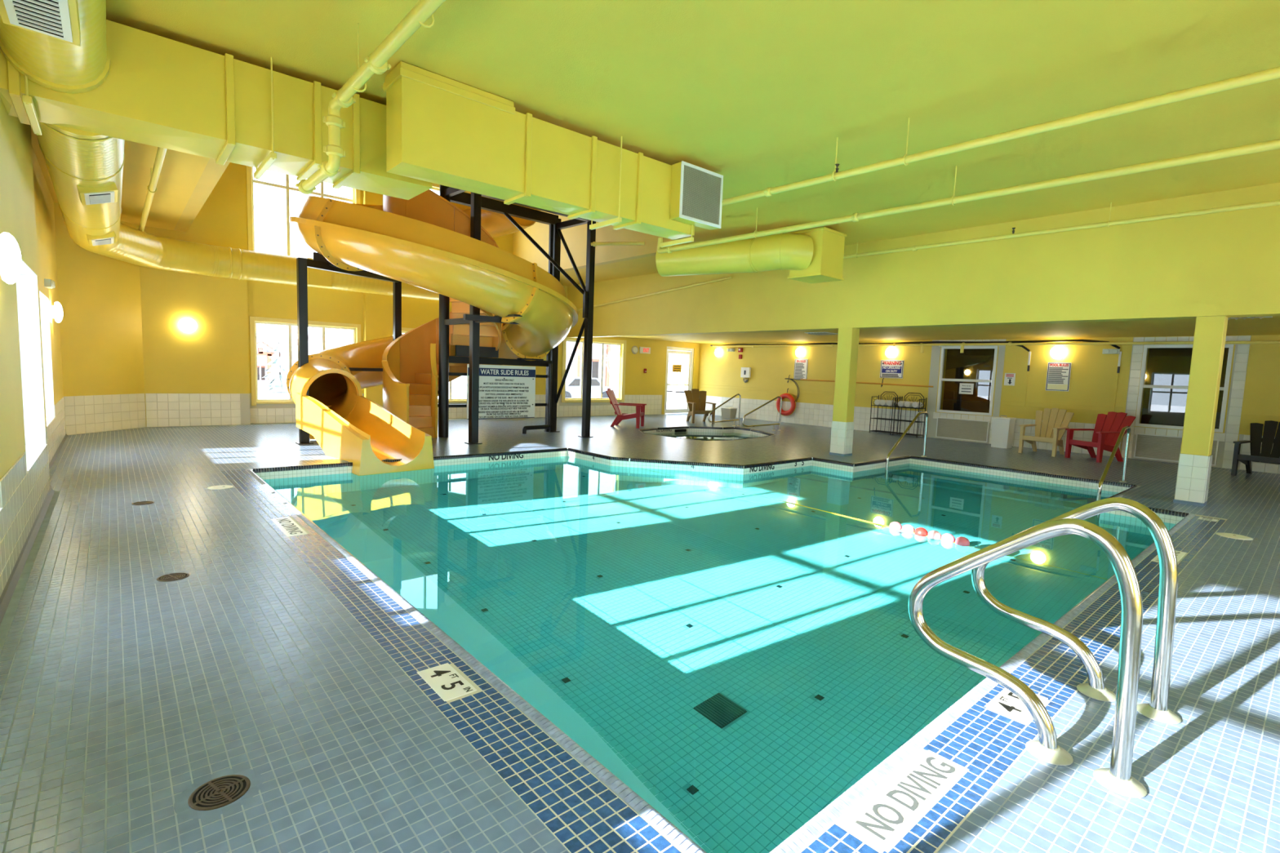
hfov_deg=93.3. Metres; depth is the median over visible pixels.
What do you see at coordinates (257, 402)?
trim
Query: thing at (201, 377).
wall
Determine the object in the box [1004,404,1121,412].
trim rail
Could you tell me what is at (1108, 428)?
chair
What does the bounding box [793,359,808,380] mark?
sign
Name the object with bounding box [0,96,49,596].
wall
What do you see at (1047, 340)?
cable bundle
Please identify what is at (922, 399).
towel rack
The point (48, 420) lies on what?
window sill
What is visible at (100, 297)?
wall
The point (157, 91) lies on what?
duct
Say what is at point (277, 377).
spruce
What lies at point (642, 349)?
exit sign
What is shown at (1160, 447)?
air vent
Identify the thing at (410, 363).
stair
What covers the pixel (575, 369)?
chalet
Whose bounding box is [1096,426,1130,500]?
handrail
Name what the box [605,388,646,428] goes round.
chair
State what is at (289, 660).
floor
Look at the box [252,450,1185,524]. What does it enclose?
pool edge
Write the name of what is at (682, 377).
window
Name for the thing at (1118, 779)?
grab rail
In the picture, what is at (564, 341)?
trim
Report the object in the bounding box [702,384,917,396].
trim rail
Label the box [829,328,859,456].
column
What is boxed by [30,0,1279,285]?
ceiling
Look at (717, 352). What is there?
wall lamp
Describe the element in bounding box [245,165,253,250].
trim
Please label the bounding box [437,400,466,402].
trim
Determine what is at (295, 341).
bare tree
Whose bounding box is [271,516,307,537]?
warning sign
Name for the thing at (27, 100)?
hanger
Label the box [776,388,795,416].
life ring
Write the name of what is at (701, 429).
tub
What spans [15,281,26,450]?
lining
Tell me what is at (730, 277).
pipe
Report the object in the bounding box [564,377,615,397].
parked car
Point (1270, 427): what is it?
chair
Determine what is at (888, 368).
warning sign
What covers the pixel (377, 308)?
wall pier
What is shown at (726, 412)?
waste bin
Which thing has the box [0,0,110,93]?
duct
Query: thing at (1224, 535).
lid
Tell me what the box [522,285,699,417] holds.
wall
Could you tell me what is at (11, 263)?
wall lamp
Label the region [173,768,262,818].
floor drain
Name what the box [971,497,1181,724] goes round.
grab rail
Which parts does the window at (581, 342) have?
frame, frame, frame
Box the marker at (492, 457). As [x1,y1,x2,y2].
[488,453,523,460]
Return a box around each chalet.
[257,340,281,386]
[565,342,610,386]
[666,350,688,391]
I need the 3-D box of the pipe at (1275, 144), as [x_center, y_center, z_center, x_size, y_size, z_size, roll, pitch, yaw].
[3.852,-2.594,6.214,0.146,0.425,10.541,-3,7,-42]
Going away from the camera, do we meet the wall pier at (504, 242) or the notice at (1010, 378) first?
the notice at (1010, 378)
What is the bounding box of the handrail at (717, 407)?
[707,393,741,426]
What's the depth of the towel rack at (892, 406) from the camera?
15.97 m
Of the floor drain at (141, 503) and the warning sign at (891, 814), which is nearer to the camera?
the warning sign at (891, 814)
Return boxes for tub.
[642,426,768,464]
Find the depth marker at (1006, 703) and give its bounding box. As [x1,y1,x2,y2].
[984,688,1048,723]
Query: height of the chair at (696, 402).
0.952 m
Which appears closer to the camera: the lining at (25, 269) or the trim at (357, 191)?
the lining at (25, 269)
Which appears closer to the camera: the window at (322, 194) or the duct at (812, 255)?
the duct at (812, 255)
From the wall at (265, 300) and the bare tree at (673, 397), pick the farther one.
the bare tree at (673, 397)
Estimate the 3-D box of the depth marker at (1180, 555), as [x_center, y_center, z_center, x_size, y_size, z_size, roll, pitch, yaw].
[4.478,1.104,5.113,0.610,0.007,0.148,-2,7,-41]
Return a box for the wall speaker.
[631,346,638,354]
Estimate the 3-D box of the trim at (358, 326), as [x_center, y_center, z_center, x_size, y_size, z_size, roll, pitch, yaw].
[-6.566,-1.441,14.118,0.090,1.880,0.025,-2,7,-41]
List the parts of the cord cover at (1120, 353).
cord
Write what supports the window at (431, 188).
in the wall at (265, 300)
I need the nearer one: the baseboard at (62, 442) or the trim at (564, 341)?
the baseboard at (62, 442)
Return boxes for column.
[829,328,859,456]
[1173,315,1228,506]
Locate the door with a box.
[664,346,693,413]
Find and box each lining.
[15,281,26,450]
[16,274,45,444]
[20,258,36,275]
[39,290,48,298]
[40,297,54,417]
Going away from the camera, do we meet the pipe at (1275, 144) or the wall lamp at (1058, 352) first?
the pipe at (1275, 144)
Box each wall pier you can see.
[362,190,392,407]
[493,233,512,365]
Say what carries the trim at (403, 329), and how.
attached to the wall at (265, 300)
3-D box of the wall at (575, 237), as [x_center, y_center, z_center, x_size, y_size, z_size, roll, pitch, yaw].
[-1.049,-5.583,13.630,0.200,3.830,7.230,-2,7,-41]
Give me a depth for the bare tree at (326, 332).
54.50 m
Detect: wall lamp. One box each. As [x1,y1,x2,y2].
[0,231,22,284]
[50,302,62,322]
[178,317,196,333]
[714,347,721,356]
[795,347,804,357]
[885,346,896,357]
[1049,345,1066,359]
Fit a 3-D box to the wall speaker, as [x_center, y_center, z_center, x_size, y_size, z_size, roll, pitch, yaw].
[-0.159,-2.437,19.211,0.260,0.260,0.050,-2,7,-41]
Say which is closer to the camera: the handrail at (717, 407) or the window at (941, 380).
the window at (941, 380)
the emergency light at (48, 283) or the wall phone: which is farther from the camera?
the wall phone
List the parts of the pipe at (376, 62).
hanger rod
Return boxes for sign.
[466,364,535,419]
[639,346,650,353]
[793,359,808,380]
[843,750,968,852]
[880,360,904,378]
[1045,362,1071,391]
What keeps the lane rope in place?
on the pool water at (740, 658)
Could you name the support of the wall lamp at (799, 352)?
attached to the wall at (1254, 386)
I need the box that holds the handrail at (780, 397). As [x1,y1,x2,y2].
[742,395,782,431]
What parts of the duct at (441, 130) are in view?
panel, panel, panel, panel, grille frame, grille frame, grille frame, grille frame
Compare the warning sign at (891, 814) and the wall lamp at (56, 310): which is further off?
the wall lamp at (56, 310)
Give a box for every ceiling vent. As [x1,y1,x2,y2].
[804,332,837,335]
[1227,315,1272,319]
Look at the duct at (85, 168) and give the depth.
9.01 m
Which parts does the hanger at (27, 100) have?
rod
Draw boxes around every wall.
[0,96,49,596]
[31,146,65,462]
[53,202,146,435]
[137,162,250,426]
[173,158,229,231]
[244,165,466,423]
[512,210,674,272]
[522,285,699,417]
[697,334,1279,474]
[943,347,1228,428]
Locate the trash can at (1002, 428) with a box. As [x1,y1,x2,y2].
[991,415,1016,448]
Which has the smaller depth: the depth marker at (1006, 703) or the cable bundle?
the depth marker at (1006, 703)
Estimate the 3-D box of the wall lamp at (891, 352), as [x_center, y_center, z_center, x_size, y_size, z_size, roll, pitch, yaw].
[6.614,-1.953,15.916,0.120,0.291,0.295,-2,7,-41]
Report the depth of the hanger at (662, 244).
7.13 m
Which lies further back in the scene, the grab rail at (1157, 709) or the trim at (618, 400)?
the trim at (618, 400)
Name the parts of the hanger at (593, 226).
rod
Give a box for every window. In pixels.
[251,166,354,255]
[254,320,355,401]
[401,331,466,400]
[430,187,439,191]
[564,340,621,399]
[936,346,997,415]
[1134,344,1233,432]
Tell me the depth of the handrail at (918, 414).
10.92 m
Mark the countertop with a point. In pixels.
(948, 404)
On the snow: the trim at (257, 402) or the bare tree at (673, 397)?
the bare tree at (673, 397)
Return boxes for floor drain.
[128,500,156,506]
[151,571,194,583]
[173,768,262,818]
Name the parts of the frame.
post, plate, post, post, plate, post, post, post, post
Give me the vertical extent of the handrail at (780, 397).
0.895 m
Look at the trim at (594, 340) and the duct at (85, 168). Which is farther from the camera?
the trim at (594, 340)
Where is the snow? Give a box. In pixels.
[251,369,686,470]
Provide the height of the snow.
1.370 m
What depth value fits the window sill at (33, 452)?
5.28 m
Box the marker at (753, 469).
[749,461,804,472]
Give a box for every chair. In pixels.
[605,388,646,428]
[684,388,715,423]
[1017,408,1074,457]
[1064,411,1135,462]
[1231,420,1279,475]
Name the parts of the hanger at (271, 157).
rod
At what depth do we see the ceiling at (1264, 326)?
12.01 m
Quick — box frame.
[295,184,595,444]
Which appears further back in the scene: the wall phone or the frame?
the wall phone
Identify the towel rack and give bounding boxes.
[869,391,900,435]
[892,392,926,437]
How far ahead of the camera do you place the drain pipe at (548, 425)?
13.18 m
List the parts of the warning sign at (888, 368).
blue panel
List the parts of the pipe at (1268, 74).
hanger rod, hanger rod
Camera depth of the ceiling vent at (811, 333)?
14.03 m
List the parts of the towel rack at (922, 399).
post, post, post, post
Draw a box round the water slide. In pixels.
[286,192,578,475]
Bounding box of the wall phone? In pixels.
[740,367,751,382]
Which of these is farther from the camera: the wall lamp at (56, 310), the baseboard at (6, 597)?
the wall lamp at (56, 310)
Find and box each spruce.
[257,333,288,392]
[284,352,295,374]
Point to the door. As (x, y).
(669, 349)
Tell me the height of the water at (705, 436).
0.001 m
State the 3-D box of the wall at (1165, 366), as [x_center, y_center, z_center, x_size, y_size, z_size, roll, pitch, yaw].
[10.515,-0.834,14.436,3.150,2.600,10.000,-2,7,-41]
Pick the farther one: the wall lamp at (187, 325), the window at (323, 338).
the window at (323, 338)
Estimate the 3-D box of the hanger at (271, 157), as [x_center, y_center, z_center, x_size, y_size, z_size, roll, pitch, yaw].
[-3.168,-2.567,5.086,0.044,0.780,0.770,-2,7,-41]
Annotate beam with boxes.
[566,182,1279,337]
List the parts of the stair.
guard panel, guard panel, guard panel, guard panel, guard panel, guard panel, guard panel, guard panel, guard panel, guard panel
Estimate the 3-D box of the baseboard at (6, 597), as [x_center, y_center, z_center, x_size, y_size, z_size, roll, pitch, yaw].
[-2.155,1.131,1.789,0.035,0.070,11.300,-2,7,-41]
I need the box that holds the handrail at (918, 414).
[885,411,928,470]
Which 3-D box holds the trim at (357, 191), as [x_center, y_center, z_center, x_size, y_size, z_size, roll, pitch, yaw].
[-6.446,-4.765,13.815,0.090,2.360,0.025,-2,7,-41]
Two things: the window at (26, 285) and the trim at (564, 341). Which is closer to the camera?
the window at (26, 285)
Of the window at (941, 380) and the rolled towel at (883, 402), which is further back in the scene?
the rolled towel at (883, 402)
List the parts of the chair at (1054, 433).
leg, rail, armrest, leg, leg, rail, armrest, leg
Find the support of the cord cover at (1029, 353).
attached to the wall at (1254, 386)
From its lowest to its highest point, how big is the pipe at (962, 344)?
0.253 m
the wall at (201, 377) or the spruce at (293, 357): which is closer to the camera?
the wall at (201, 377)
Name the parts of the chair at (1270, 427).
leg, armrest, rail, leg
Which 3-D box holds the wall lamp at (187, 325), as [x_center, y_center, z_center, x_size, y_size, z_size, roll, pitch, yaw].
[-8.818,-1.972,11.779,0.291,0.295,0.120,-2,7,-41]
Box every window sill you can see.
[0,507,3,515]
[25,444,47,474]
[46,417,55,429]
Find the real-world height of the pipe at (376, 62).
0.911 m
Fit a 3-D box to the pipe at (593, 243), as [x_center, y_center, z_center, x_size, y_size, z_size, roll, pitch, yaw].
[-0.446,-3.643,12.037,1.105,0.099,0.131,3,5,14]
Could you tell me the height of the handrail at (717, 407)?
0.894 m
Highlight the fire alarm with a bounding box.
[737,347,742,359]
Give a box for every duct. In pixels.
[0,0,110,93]
[0,19,432,199]
[36,121,439,300]
[382,61,723,239]
[655,226,847,283]
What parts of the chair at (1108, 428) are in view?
leg, rail, armrest, leg, leg, armrest, rail, leg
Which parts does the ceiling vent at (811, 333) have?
frame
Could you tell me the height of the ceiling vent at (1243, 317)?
0.033 m
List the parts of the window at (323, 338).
frame, frame, frame, frame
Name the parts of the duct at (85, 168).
vent plate, blade, blade, blade, blade, blade, blade, vent plate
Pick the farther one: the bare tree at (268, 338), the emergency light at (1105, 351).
the bare tree at (268, 338)
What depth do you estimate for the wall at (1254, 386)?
13.83 m
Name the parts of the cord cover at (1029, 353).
cord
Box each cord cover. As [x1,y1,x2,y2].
[1024,351,1031,406]
[1113,351,1121,412]
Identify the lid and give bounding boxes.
[207,484,233,489]
[1216,532,1253,540]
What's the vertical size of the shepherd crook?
0.835 m
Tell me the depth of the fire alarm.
19.73 m
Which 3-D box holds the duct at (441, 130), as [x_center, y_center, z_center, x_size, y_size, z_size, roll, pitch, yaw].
[-0.601,-2.550,6.057,3.645,0.795,0.565,-2,7,-41]
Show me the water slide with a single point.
(346, 424)
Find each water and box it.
[263,456,1176,852]
[651,431,759,440]
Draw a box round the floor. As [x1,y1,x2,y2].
[0,413,1279,852]
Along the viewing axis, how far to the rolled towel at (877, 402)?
15.90 m
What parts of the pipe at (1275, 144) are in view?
hanger rod, hanger rod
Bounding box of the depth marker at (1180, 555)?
[1151,551,1186,562]
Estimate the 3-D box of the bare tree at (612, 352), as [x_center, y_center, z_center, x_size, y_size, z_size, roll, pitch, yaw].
[-1.857,-3.002,34.224,1.039,3.043,1.824,-2,7,-41]
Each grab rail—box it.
[907,518,1146,798]
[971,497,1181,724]
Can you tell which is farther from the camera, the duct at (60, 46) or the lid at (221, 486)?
the lid at (221, 486)
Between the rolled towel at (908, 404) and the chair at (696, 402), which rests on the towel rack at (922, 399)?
the rolled towel at (908, 404)
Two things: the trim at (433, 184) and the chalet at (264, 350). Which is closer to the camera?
the trim at (433, 184)
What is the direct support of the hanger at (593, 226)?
hanging from the ceiling at (757, 95)
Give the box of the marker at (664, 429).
[656,427,671,431]
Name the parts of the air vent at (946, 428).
frame, frame, frame, frame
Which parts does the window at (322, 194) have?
frame, frame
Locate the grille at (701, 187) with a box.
[682,164,720,224]
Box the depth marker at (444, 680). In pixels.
[417,662,477,701]
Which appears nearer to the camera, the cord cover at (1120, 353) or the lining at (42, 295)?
the lining at (42, 295)
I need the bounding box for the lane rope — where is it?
[769,497,980,549]
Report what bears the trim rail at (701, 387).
attached to the wall at (1254, 386)
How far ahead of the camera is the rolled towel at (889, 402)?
15.66 m
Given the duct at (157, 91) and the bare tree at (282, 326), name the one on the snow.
the bare tree at (282, 326)
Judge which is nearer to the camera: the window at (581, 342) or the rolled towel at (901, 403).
the rolled towel at (901, 403)
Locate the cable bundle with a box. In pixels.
[710,339,1120,349]
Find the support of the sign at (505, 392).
attached to the frame
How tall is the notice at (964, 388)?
0.260 m
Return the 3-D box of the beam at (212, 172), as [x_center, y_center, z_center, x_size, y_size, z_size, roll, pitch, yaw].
[-6.524,-5.348,8.868,0.200,3.830,7.230,-2,7,-41]
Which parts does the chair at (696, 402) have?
leg, leg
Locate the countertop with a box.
[942,399,990,413]
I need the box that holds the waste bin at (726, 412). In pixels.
[720,405,737,418]
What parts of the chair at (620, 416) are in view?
leg, leg, rail, armrest, seat, armrest, leg, leg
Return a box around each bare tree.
[256,324,293,372]
[263,324,288,345]
[278,325,297,362]
[307,328,346,351]
[594,348,616,387]
[671,350,688,399]
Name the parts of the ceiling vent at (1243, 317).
frame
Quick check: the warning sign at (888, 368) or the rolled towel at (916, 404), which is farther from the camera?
the warning sign at (888, 368)
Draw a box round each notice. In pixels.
[672,364,681,372]
[959,382,973,394]
[1004,373,1015,386]
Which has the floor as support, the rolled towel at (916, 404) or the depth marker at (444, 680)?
the depth marker at (444, 680)
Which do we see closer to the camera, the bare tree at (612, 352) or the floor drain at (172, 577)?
the floor drain at (172, 577)
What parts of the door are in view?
frame, rail, rail, rail, rail, frame, rail, frame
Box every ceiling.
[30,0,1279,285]
[617,315,1279,343]
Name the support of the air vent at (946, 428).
in the wall at (1254, 386)
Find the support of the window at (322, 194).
in the wall at (265, 300)
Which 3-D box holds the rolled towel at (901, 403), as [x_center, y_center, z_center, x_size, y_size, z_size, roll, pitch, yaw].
[6.766,-0.586,15.524,0.303,0.155,0.156,-2,7,-41]
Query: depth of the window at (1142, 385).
11.79 m
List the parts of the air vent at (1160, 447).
frame, frame, frame, frame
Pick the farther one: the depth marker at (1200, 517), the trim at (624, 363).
the trim at (624, 363)
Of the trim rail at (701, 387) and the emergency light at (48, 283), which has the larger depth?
the trim rail at (701, 387)
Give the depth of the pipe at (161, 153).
7.52 m
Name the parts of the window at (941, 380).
frame, frame, frame, frame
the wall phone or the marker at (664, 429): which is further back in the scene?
the wall phone
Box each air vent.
[935,417,989,442]
[1133,433,1218,466]
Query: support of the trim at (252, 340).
attached to the wall at (265, 300)
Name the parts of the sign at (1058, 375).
cream panel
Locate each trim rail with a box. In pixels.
[701,386,925,400]
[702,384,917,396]
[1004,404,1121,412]
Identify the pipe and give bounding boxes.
[137,146,167,232]
[295,0,445,194]
[522,363,552,434]
[577,275,731,311]
[591,241,644,246]
[657,138,1279,253]
[712,340,1279,352]
[721,66,1279,205]
[843,200,1279,258]
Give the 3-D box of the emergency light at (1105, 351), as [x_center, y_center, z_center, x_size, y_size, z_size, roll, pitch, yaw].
[9.688,-1.545,12.424,0.090,0.100,0.280,-2,7,-41]
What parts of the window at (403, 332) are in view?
frame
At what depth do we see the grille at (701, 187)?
6.81 m
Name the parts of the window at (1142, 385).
frame, frame, frame, frame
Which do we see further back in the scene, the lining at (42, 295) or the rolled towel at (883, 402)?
the rolled towel at (883, 402)
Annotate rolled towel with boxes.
[874,399,882,404]
[880,400,888,405]
[886,400,897,405]
[897,400,906,406]
[904,400,913,407]
[911,401,923,408]
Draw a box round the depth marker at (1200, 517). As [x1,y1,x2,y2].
[1197,516,1217,521]
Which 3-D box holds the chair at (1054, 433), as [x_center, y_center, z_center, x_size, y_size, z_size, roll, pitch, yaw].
[8.428,0.090,12.548,0.946,0.952,0.710,-2,7,-39]
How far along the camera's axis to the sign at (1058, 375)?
13.16 m
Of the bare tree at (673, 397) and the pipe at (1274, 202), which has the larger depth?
the bare tree at (673, 397)
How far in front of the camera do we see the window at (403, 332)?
15.75 m
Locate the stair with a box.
[382,189,501,438]
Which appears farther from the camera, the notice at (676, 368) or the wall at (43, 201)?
the notice at (676, 368)
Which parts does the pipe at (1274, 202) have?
hanger rod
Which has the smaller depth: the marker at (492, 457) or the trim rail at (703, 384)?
the marker at (492, 457)
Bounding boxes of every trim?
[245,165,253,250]
[249,315,256,405]
[254,316,356,328]
[256,401,294,404]
[355,189,359,204]
[356,324,360,342]
[401,327,414,331]
[431,182,471,193]
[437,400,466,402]
[561,336,566,402]
[564,399,621,401]
[566,337,623,343]
[621,340,626,402]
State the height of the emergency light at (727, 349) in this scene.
0.100 m
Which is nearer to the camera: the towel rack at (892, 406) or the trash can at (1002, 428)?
the trash can at (1002, 428)
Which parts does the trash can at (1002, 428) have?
lid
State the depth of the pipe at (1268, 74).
4.72 m
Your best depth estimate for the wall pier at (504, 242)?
16.11 m
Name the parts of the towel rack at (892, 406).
post, post, post, post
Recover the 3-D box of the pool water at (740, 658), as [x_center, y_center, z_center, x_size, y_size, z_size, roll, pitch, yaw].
[-0.307,0.955,6.384,14.650,0.001,7.855,-2,7,-41]
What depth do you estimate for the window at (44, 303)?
8.23 m
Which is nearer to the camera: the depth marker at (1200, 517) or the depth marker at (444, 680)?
the depth marker at (444, 680)
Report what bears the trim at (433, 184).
attached to the wall at (265, 300)
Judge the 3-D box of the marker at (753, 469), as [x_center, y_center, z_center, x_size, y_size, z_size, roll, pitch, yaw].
[2.283,0.647,9.974,1.474,0.105,0.002,-2,7,-41]
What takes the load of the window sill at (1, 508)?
attached to the wall at (23, 495)
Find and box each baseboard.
[0,484,54,625]
[48,432,67,471]
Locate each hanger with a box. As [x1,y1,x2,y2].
[22,75,41,135]
[253,57,276,178]
[589,136,622,230]
[659,224,693,247]
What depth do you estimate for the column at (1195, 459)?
7.40 m
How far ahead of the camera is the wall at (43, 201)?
8.44 m
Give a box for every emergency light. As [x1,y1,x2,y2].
[44,278,55,288]
[726,348,734,351]
[1102,348,1119,354]
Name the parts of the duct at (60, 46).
blade, blade, blade, vent plate, blade, blade, blade, blade, blade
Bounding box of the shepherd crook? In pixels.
[785,374,933,402]
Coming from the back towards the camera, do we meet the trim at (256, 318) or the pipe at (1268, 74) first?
the trim at (256, 318)
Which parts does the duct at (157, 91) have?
panel, panel, panel, panel, panel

